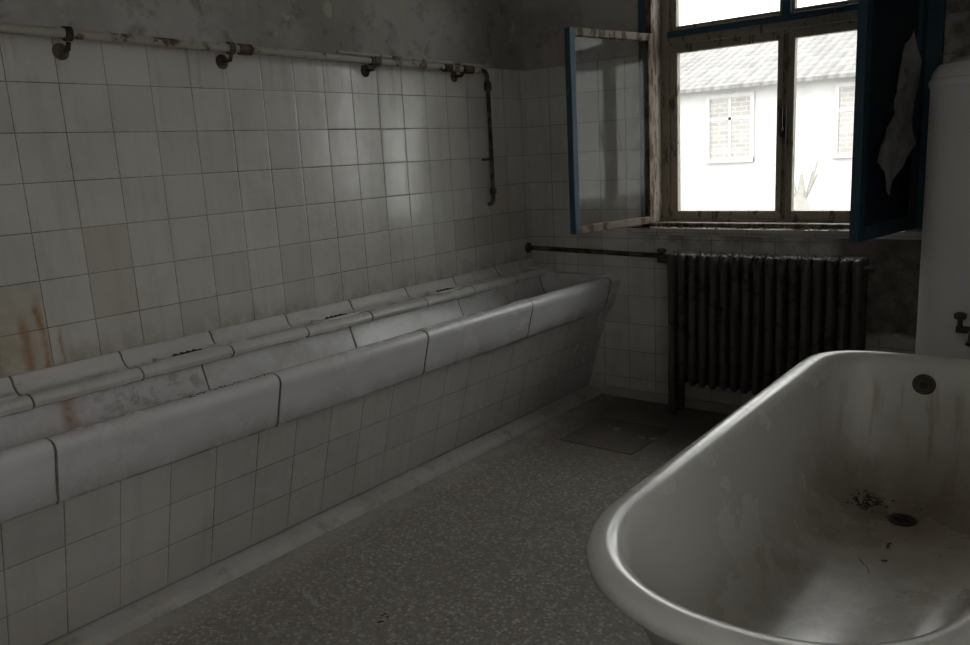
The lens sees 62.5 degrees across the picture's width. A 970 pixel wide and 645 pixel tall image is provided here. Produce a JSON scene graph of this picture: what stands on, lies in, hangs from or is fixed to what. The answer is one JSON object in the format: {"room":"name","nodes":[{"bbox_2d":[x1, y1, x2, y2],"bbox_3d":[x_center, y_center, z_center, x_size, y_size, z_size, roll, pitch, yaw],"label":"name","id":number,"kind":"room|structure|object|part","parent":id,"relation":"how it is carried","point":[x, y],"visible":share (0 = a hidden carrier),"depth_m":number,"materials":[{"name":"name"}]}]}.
{"room":"abandoned communal bathroom","nodes":[
{"label":"abandoned communal bathroom","id":0,"kind":"room"},
{"bbox_2d":[0,0,531,378],"bbox_3d":[-1.451,-0.607,2.522,0.208,2.950,5.850,6,15,38],"label":"wall","id":1,"kind":"structure","parent":0,"point":[149,194],"depth_m":3.01,"materials":[{"name":"tile"}]},
{"bbox_2d":[0,22,496,205],"bbox_3d":[-1.505,-0.496,2.240,0.092,0.724,4.893,6,15,38],"label":"pipe","id":2,"kind":"object","parent":1,"relation":"attached to","point":[60,51],"visible":1,"depth_m":2.94,"materials":[{"name":"white metal"}]},
{"bbox_3d":[-1.320,-0.842,2.487,0.014,0.052,0.052,6,15,38],"label":"bracket plate","id":3,"kind":"part","parent":2,"relation":"part of","materials":[{"name":"brown metal"}]},
{"bbox_3d":[-0.962,-0.952,2.923,0.014,0.052,0.052,6,15,38],"label":"bracket plate","id":4,"kind":"part","parent":2,"relation":"part of","materials":[{"name":"brown metal"}]},
{"bbox_3d":[-0.520,-1.088,3.462,0.014,0.052,0.052,6,15,38],"label":"bracket plate","id":5,"kind":"part","parent":2,"relation":"part of","materials":[{"name":"brown metal"}]},
{"bbox_3d":[-0.152,-1.201,3.909,0.014,0.052,0.052,6,15,38],"label":"bracket plate","id":6,"kind":"part","parent":2,"relation":"part of","materials":[{"name":"metal"}]},
{"bbox_2d":[106,393,729,644],"bbox_3d":[0.190,1.079,1.600,4.200,0.150,5.850,6,15,38],"label":"floor","id":7,"kind":"structure","parent":0,"point":[501,507],"depth_m":2.64,"materials":[{"name":"stone"}]},
{"bbox_2d":[0,258,619,644],"bbox_3d":[-1.133,0.520,2.452,0.572,0.738,5.268,6,15,38],"label":"trough","id":8,"kind":"object","parent":7,"relation":"on","point":[126,475],"visible":1,"depth_m":2.71,"materials":[{"name":"tile"}]},
{"bbox_3d":[-1.482,0.239,2.303,0.076,0.015,0.250,6,15,38],"label":"soap dish","id":9,"kind":"part","parent":8,"relation":"part of","materials":[{"name":"ceramic"}]},
{"bbox_2d":[0,438,56,523],"bbox_3d":[-1.521,0.492,1.967,0.561,0.304,0.697,6,15,38],"label":"basin","id":10,"kind":"object","parent":8,"relation":"in","point":[28,471],"depth_m":2.01,"materials":[{"name":"ceramic"}]},
{"bbox_2d":[0,365,279,502],"bbox_3d":[-1.085,0.358,2.498,0.561,0.304,0.697,6,15,38],"label":"basin","id":11,"kind":"object","parent":8,"relation":"in","point":[163,433],"depth_m":2.40,"materials":[{"name":"ceramic"}]},
{"bbox_3d":[-1.052,0.107,2.826,0.076,0.015,0.250,6,15,38],"label":"soap dish","id":12,"kind":"part","parent":8,"relation":"part of","materials":[{"name":"ceramic"}]},
{"bbox_2d":[203,327,427,425],"bbox_3d":[-0.649,0.225,3.029,0.561,0.304,0.697,6,15,38],"label":"basin","id":13,"kind":"object","parent":8,"relation":"in","point":[323,376],"depth_m":2.94,"materials":[{"name":"ceramic"}]},
{"bbox_2d":[45,385,602,644],"bbox_3d":[-1.028,0.875,2.450,0.090,0.036,5.280,6,15,38],"label":"baseboard","id":14,"kind":"structure","parent":8,"relation":"attached to","point":[104,630],"depth_m":2.85,"materials":[{"name":"concrete"}]},
{"bbox_3d":[-0.622,-0.025,3.349,0.076,0.015,0.250,6,15,38],"label":"soap dish","id":15,"kind":"part","parent":8,"relation":"part of","materials":[{"name":"ceramic"}]},
{"bbox_2d":[351,299,532,373],"bbox_3d":[-0.211,0.089,3.558,0.561,0.304,0.697,6,15,38],"label":"basin","id":16,"kind":"object","parent":8,"relation":"in","point":[489,341],"depth_m":3.48,"materials":[{"name":"ceramic"}]},
{"bbox_3d":[-0.192,-0.157,3.873,0.076,0.015,0.250,6,15,38],"label":"soap dish","id":17,"kind":"part","parent":8,"relation":"part of","materials":[{"name":"ceramic"}]},
{"bbox_2d":[459,277,609,337],"bbox_3d":[0.224,-0.043,4.090,0.561,0.304,0.697,6,15,38],"label":"basin","id":18,"kind":"object","parent":8,"relation":"in","point":[561,307],"depth_m":4.03,"materials":[{"name":"ceramic"}]},
{"bbox_2d":[560,416,669,454],"bbox_3d":[0.614,0.527,3.769,0.380,0.004,0.380,6,15,38],"label":"drain cover","id":19,"kind":"object","parent":7,"relation":"on","point":[616,435],"visible":1,"depth_m":3.75,"materials":[{"name":"metal"}]},
{"bbox_2d":[667,250,875,414],"bbox_3d":[1.283,0.090,3.695,0.930,0.818,0.162,6,15,38],"label":"radiator","id":20,"kind":"object","parent":7,"relation":"on","point":[742,321],"visible":0.86,"depth_m":3.64,"materials":[{"name":"brown metal"}]},
{"bbox_2d":[586,350,969,644],"bbox_3d":[0.913,0.581,1.927,0.752,0.614,1.838,6,15,38],"label":"bathtub","id":21,"kind":"object","parent":7,"relation":"on","point":[831,506],"visible":1,"depth_m":2.10,"materials":[{"name":"ceramic"}]},
{"bbox_3d":[1.396,0.198,2.545,0.068,0.068,0.012,6,15,38],"label":"overflow plate","id":22,"kind":"part","parent":21,"relation":"part of","materials":[{"name":"grey metal"}]},
{"bbox_2d":[915,56,969,359],"bbox_3d":[1.708,-0.802,2.640,0.400,2.945,0.477,-3,12,1],"label":"water heater","id":23,"kind":"object","parent":7,"relation":"on","point":[943,314],"visible":0.63,"depth_m":2.70,"materials":[{"name":"metal"}]},
{"bbox_2d":[954,312,966,326],"bbox_3d":[1.608,-0.004,2.703,0.040,0.069,0.075,6,15,38],"label":"tap","id":24,"kind":"object","parent":23,"relation":"on","point":[960,318],"depth_m":2.68,"materials":[{"name":"gold metal"}]},
{"bbox_2d":[955,326,969,345],"bbox_3d":[1.630,0.046,2.625,0.160,0.044,0.165,6,15,38],"label":"faucet","id":25,"kind":"object","parent":23,"relation":"on","point":[962,333],"depth_m":2.69,"materials":[{"name":"gold metal"}]},
{"bbox_2d":[521,0,969,405],"bbox_3d":[1.818,-0.962,3.368,3.800,2.950,0.358,6,15,38],"label":"wall","id":26,"kind":"structure","parent":0,"point":[632,353],"depth_m":4.14,"materials":[{"name":"paint"}]},
{"bbox_2d":[525,242,668,262],"bbox_3d":[0.592,-0.373,4.222,0.917,0.077,0.091,7,16,41],"label":"pipe","id":27,"kind":"object","parent":26,"relation":"attached to","point":[661,258],"visible":0.88,"depth_m":4.20,"materials":[{"name":"metal"}]},
{"bbox_3d":[0.875,-0.348,3.960,0.048,0.040,0.048,6,15,38],"label":"valve handle","id":28,"kind":"part","parent":27,"relation":"part of","materials":[{"name":"metal"}]},
{"bbox_2d":[603,385,740,413],"bbox_3d":[1.859,0.501,3.453,3.090,0.050,0.018,6,15,38],"label":"baseboard","id":29,"kind":"structure","parent":26,"relation":"attached to","point":[705,405],"depth_m":4.18,"materials":[{"name":"concrete"}]},
{"bbox_2d":[629,227,921,239],"bbox_3d":[1.310,-0.413,3.668,1.410,0.034,0.085,6,15,38],"label":"sill","id":30,"kind":"structure","parent":26,"relation":"attached to","point":[911,234],"depth_m":3.65,"materials":[{"name":"tile"}]},
{"bbox_2d":[641,226,912,231],"bbox_3d":[1.295,-0.433,3.664,1.291,0.007,0.085,6,15,38],"label":"dirt","id":31,"kind":"object","parent":30,"relation":"on","point":[641,226],"depth_m":3.73,"materials":[{"name":"brown soil"}]},
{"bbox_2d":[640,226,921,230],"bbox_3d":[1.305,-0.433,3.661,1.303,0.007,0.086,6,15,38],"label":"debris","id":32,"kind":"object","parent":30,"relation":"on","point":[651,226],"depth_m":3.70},
{"bbox_2d":[656,0,921,229],"bbox_3d":[1.331,-1.170,3.589,1.290,1.520,0.110,6,15,38],"label":"lining","id":33,"kind":"object","parent":26,"relation":"attached to","point":[658,2],"visible":0.12,"depth_m":4.02,"materials":[{"name":"brown wood"}]},
{"bbox_2d":[638,0,946,229],"bbox_3d":[1.332,-1.171,3.591,1.310,1.520,0.225,6,15,38],"label":"window","id":34,"kind":"structure","parent":26,"relation":"in","point":[671,48],"depth_m":3.76,"materials":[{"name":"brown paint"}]},
{"bbox_2d":[564,27,653,234],"bbox_3d":[0.600,-0.891,3.744,0.579,0.900,0.034,-13,15,-38],"label":"casement","id":35,"kind":"object","parent":34,"relation":"attached to","point":[570,33],"visible":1,"depth_m":3.67,"materials":[{"name":"brown wood"}]},
{"bbox_3d":[1.133,-1.647,3.735,0.569,0.505,0.037,6,15,38],"label":"sash frame","id":36,"kind":"part","parent":34,"relation":"part of","materials":[{"name":"brown wood"}]},
{"bbox_3d":[1.172,-0.931,3.883,0.569,0.850,0.037,6,15,38],"label":"sash frame","id":37,"kind":"part","parent":34,"relation":"part of","materials":[{"name":"brown wood"}]},
{"bbox_3d":[1.380,-1.185,3.649,1.290,1.520,0.072,6,15,38],"label":"frame","id":38,"kind":"part","parent":34,"relation":"part of","materials":[{"name":"brown wood"}]},
{"bbox_2d":[667,3,857,37],"bbox_3d":[1.342,-1.363,3.577,1.140,0.030,0.019,6,15,38],"label":"transom","id":39,"kind":"object","parent":34,"relation":"attached to","point":[850,7],"visible":0.82,"depth_m":3.62,"materials":[{"name":"blue paint"}]},
{"bbox_3d":[1.265,-1.168,3.535,1.205,1.495,0.055,6,15,38],"label":"worn inner frame","id":40,"kind":"part","parent":34,"relation":"part of","materials":[{"name":"brown wood"}]},
{"bbox_2d":[780,33,788,218],"bbox_3d":[1.380,-0.895,3.689,0.020,0.833,0.014,6,15,38],"label":"bead","id":41,"kind":"object","parent":34,"relation":"attached to","point":[786,35],"visible":0.96,"depth_m":3.69,"materials":[{"name":"brown wood"}]},
{"bbox_2d":[779,108,786,136],"bbox_3d":[1.361,-0.916,3.662,0.028,0.130,0.045,6,15,38],"label":"latch","id":42,"kind":"object","parent":41,"relation":"attached to","point":[782,118],"visible":1,"depth_m":3.66,"materials":[{"name":"black metal"}]},
{"bbox_3d":[1.339,-1.618,3.538,0.040,0.505,0.016,6,15,38],"label":"mullion","id":43,"kind":"part","parent":34,"relation":"part of","materials":[{"name":"wood"}]},
{"bbox_3d":[1.617,-0.882,3.530,0.569,0.850,0.037,6,15,38],"label":"sash frame","id":44,"kind":"part","parent":34,"relation":"part of","materials":[{"name":"brown wood"}]},
{"bbox_3d":[1.578,-1.598,3.381,0.569,0.505,0.037,6,15,38],"label":"sash frame","id":45,"kind":"part","parent":34,"relation":"part of","materials":[{"name":"brown wood"}]},
{"bbox_2d":[849,0,928,242],"bbox_3d":[1.519,-1.037,2.958,0.565,1.425,0.047,-13,16,-41],"label":"casement","id":46,"kind":"object","parent":34,"relation":"attached to","point":[891,34],"visible":1,"depth_m":2.99,"materials":[{"name":"blue paint"}]},
{"bbox_3d":[1.510,-1.036,2.958,0.460,1.333,0.004,-13,16,-41],"label":"pane","id":47,"kind":"part","parent":46,"relation":"part of","materials":[{"name":"glass"}]},
{"label":"outside","id":48,"kind":"structure","parent":0,"visible":0},
{"bbox_3d":[14.220,-4.610,29.387,65.000,0.200,55.940,6,15,38],"label":"ground","id":49,"kind":"structure","parent":48,"visible":0},
{"bbox_2d":[680,76,854,209],"bbox_3d":[8.266,-4.399,21.107,26.000,3.385,8.000,6,15,38],"label":"wall","id":50,"kind":"structure","parent":49,"relation":"on","point":[733,185],"depth_m":17.66,"materials":[{"name":"white paint"}]},
{"bbox_2d":[705,91,754,162],"bbox_3d":[5.520,-4.384,18.053,1.120,1.520,0.100,6,15,38],"label":"window surround","id":51,"kind":"object","parent":50,"relation":"attached to","point":[751,94],"visible":1,"depth_m":18.01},
{"bbox_2d":[710,96,749,158],"bbox_3d":[5.538,-4.390,18.075,0.940,1.340,0.022,6,15,38],"label":"brick infill","id":52,"kind":"object","parent":51,"relation":"in","point":[740,106],"visible":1,"depth_m":18.06,"materials":[{"name":"white brick"}]},
{"bbox_2d":[680,31,856,92],"bbox_3d":[8.136,-6.768,20.616,27.000,1.660,8.700,6,15,38],"label":"roof","id":53,"kind":"structure","parent":50,"relation":"on","point":[828,56],"depth_m":18.26,"materials":[{"name":"tile"}]},
{"bbox_2d":[832,81,854,157],"bbox_3d":[7.705,-4.145,16.318,1.120,1.520,0.100,6,15,38],"label":"window surround","id":54,"kind":"object","parent":50,"relation":"attached to","point":[837,110],"visible":0.34,"depth_m":16.58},
{"bbox_2d":[838,86,854,153],"bbox_3d":[7.723,-4.150,16.340,0.940,1.340,0.022,6,15,38],"label":"brick infill","id":55,"kind":"object","parent":54,"relation":"in","point":[847,94],"visible":0.36,"depth_m":16.53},
{"bbox_2d":[794,160,818,209],"bbox_3d":[4.793,-1.543,12.155,0.760,1.803,0.741,6,15,38],"label":"bare tree","id":56,"kind":"object","parent":49,"relation":"on","point":[801,202],"visible":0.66,"depth_m":12.01,"materials":[{"name":"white plant"}]}
]}

